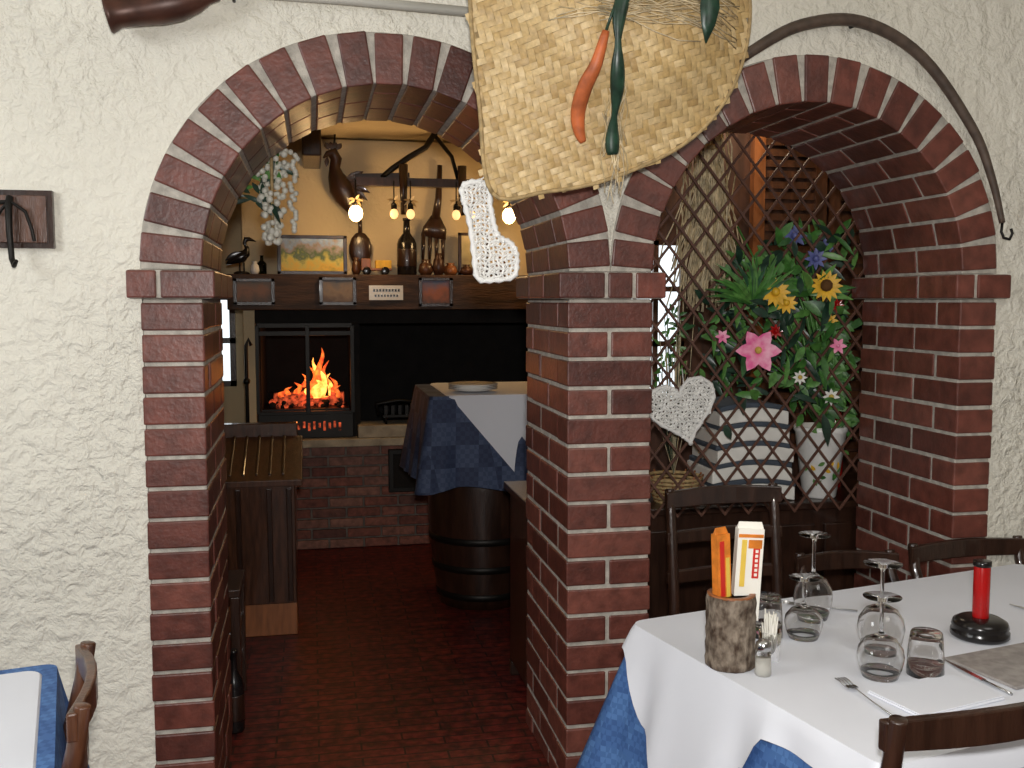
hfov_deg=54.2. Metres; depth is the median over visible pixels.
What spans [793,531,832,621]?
wine glass
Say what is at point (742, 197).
wall
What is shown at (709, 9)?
bunch
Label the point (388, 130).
ceiling
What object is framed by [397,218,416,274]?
wine bottle
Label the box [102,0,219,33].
copper horn
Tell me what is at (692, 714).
tablecloth
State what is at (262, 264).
wine bottle
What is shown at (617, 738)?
tablecloth
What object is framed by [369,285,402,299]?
welcome sign
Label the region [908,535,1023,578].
dining chair
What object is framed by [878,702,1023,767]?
dining chair
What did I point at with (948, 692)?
paper napkin
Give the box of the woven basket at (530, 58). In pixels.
[465,0,751,203]
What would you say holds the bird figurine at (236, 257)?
on the fireplace
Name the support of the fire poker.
on the fireplace
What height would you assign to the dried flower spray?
0.709 m
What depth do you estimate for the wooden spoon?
6.33 m
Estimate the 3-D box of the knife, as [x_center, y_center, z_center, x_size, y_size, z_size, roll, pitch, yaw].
[1.046,0.659,2.256,0.014,0.009,0.210,-1,5,-16]
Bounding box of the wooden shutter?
[746,134,863,460]
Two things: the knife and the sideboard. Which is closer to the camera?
the knife
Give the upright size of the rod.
0.702 m
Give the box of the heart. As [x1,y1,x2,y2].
[650,368,715,445]
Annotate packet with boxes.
[711,521,764,620]
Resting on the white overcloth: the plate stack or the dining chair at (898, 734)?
the plate stack
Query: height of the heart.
0.295 m
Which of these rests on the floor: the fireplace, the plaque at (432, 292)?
the fireplace
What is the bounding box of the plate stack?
[448,381,497,391]
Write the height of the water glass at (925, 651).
0.100 m
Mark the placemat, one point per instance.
(1004, 665)
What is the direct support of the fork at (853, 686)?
on the tablecloth at (692, 714)
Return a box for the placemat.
[945,642,1023,689]
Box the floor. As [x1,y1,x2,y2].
[228,543,549,767]
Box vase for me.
[705,588,756,673]
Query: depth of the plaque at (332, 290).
6.14 m
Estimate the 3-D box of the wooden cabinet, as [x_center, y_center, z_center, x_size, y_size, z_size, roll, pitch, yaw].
[-1.265,0.705,4.835,0.505,0.985,0.510,-1,5,-11]
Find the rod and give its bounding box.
[739,13,1013,240]
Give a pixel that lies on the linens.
(726, 406)
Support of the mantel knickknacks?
on the fireplace
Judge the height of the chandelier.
0.560 m
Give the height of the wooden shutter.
1.700 m
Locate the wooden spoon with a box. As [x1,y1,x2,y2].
[349,197,371,266]
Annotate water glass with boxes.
[756,591,782,638]
[906,627,944,678]
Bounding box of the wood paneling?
[647,473,857,618]
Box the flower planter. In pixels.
[673,217,862,498]
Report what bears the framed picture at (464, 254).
on the fireplace
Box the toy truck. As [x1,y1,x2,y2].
[361,258,391,274]
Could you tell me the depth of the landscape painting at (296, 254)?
6.21 m
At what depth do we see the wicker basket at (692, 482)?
3.98 m
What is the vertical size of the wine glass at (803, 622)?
0.155 m
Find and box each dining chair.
[61,640,97,767]
[665,483,782,615]
[795,549,899,582]
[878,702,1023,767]
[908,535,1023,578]
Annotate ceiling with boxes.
[321,119,449,142]
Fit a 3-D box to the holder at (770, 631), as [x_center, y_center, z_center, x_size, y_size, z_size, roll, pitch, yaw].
[0.610,0.594,2.364,0.054,0.117,0.054,-1,5,-11]
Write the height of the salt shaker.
0.084 m
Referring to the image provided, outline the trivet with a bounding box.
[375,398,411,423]
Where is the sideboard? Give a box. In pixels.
[504,481,527,686]
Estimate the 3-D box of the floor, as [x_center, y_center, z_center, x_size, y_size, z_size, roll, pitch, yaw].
[0.295,1.383,3.245,7.000,0.100,9.200,-1,5,-11]
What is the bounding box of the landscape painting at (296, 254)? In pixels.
[277,235,346,273]
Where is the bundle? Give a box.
[659,132,744,311]
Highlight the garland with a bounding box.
[236,148,299,245]
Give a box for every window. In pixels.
[220,299,236,385]
[650,240,685,400]
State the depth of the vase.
2.28 m
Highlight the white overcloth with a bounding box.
[430,381,527,470]
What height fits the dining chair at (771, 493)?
0.983 m
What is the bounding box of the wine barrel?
[428,487,509,609]
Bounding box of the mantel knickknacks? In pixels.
[250,253,506,274]
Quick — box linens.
[686,396,795,499]
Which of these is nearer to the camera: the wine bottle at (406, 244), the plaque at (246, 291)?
the plaque at (246, 291)
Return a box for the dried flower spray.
[650,298,705,473]
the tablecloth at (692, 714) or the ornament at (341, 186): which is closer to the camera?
the tablecloth at (692, 714)
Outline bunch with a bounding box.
[571,0,719,154]
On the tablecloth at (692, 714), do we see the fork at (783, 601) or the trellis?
the fork at (783, 601)
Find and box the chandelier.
[348,133,514,223]
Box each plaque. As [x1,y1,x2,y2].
[0,190,55,267]
[233,278,274,304]
[319,277,356,304]
[418,277,452,306]
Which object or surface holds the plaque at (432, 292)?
attached to the fireplace
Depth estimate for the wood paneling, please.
4.00 m
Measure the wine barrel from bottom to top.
1.120 m
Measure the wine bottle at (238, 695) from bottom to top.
0.310 m
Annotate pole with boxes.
[232,0,468,16]
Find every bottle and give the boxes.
[230,648,244,733]
[257,255,266,273]
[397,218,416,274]
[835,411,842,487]
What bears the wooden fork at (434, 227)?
attached to the fireplace
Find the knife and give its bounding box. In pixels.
[945,660,1012,695]
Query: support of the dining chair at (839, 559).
on the floor
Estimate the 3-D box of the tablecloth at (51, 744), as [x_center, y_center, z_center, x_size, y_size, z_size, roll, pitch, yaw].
[-1.312,0.917,1.817,1.085,0.424,1.035,-2,5,-24]
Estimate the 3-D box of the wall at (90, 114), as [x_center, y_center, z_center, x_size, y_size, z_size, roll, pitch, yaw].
[0.237,-0.161,3.405,7.000,2.950,0.588,-1,5,-11]
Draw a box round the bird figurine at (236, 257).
[225,237,255,273]
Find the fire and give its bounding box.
[262,349,348,411]
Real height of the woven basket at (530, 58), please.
1.084 m
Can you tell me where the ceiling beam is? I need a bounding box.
[302,129,320,168]
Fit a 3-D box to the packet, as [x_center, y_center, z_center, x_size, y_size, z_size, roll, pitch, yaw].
[0.521,0.434,2.316,0.127,0.233,0.036,-1,5,-11]
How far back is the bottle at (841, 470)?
4.33 m
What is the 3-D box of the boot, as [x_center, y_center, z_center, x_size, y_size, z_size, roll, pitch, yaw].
[-0.061,-0.466,2.768,0.175,0.377,0.035,-1,5,-11]
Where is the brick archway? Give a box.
[126,31,1010,767]
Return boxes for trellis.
[650,133,864,518]
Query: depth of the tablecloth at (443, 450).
4.93 m
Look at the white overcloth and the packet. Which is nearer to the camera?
the packet
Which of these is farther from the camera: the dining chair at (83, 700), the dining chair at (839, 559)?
the dining chair at (839, 559)
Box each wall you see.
[0,0,1023,767]
[220,197,244,422]
[649,133,864,478]
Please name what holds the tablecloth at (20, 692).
on the tablecloth at (51, 744)
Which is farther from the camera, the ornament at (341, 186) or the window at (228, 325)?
the window at (228, 325)
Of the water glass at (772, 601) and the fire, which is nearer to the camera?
the water glass at (772, 601)
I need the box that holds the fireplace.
[227,138,528,549]
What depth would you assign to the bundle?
3.97 m
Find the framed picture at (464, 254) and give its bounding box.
[458,233,487,274]
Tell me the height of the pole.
0.046 m
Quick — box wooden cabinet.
[224,421,302,636]
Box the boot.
[458,177,519,283]
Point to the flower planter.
(777, 295)
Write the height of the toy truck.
0.102 m
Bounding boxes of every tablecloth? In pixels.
[0,664,89,767]
[0,671,41,767]
[399,384,527,495]
[576,656,811,767]
[622,564,1023,767]
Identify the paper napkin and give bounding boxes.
[868,673,1004,714]
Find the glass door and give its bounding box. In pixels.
[255,323,354,437]
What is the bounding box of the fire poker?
[243,338,252,422]
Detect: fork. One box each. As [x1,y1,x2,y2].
[421,165,445,262]
[782,600,857,611]
[835,677,891,714]
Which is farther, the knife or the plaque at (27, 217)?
the plaque at (27, 217)
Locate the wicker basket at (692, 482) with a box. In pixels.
[649,469,703,503]
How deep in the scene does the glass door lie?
6.35 m
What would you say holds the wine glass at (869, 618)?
on the tablecloth at (692, 714)
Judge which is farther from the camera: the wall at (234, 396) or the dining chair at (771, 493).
the wall at (234, 396)
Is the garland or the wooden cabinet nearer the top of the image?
the garland
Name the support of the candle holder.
on the tablecloth at (692, 714)
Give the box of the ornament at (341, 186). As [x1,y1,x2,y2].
[323,134,369,212]
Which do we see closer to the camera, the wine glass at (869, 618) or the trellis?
the wine glass at (869, 618)
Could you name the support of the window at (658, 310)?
in the wall at (742, 197)
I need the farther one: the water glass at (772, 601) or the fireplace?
the fireplace
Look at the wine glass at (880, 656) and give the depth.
2.23 m
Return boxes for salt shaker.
[754,638,771,677]
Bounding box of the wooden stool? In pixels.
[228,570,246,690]
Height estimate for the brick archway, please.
2.377 m
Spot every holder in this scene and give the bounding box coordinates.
[758,608,781,662]
[950,558,1010,644]
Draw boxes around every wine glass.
[784,573,822,641]
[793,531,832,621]
[856,591,904,682]
[857,558,905,644]

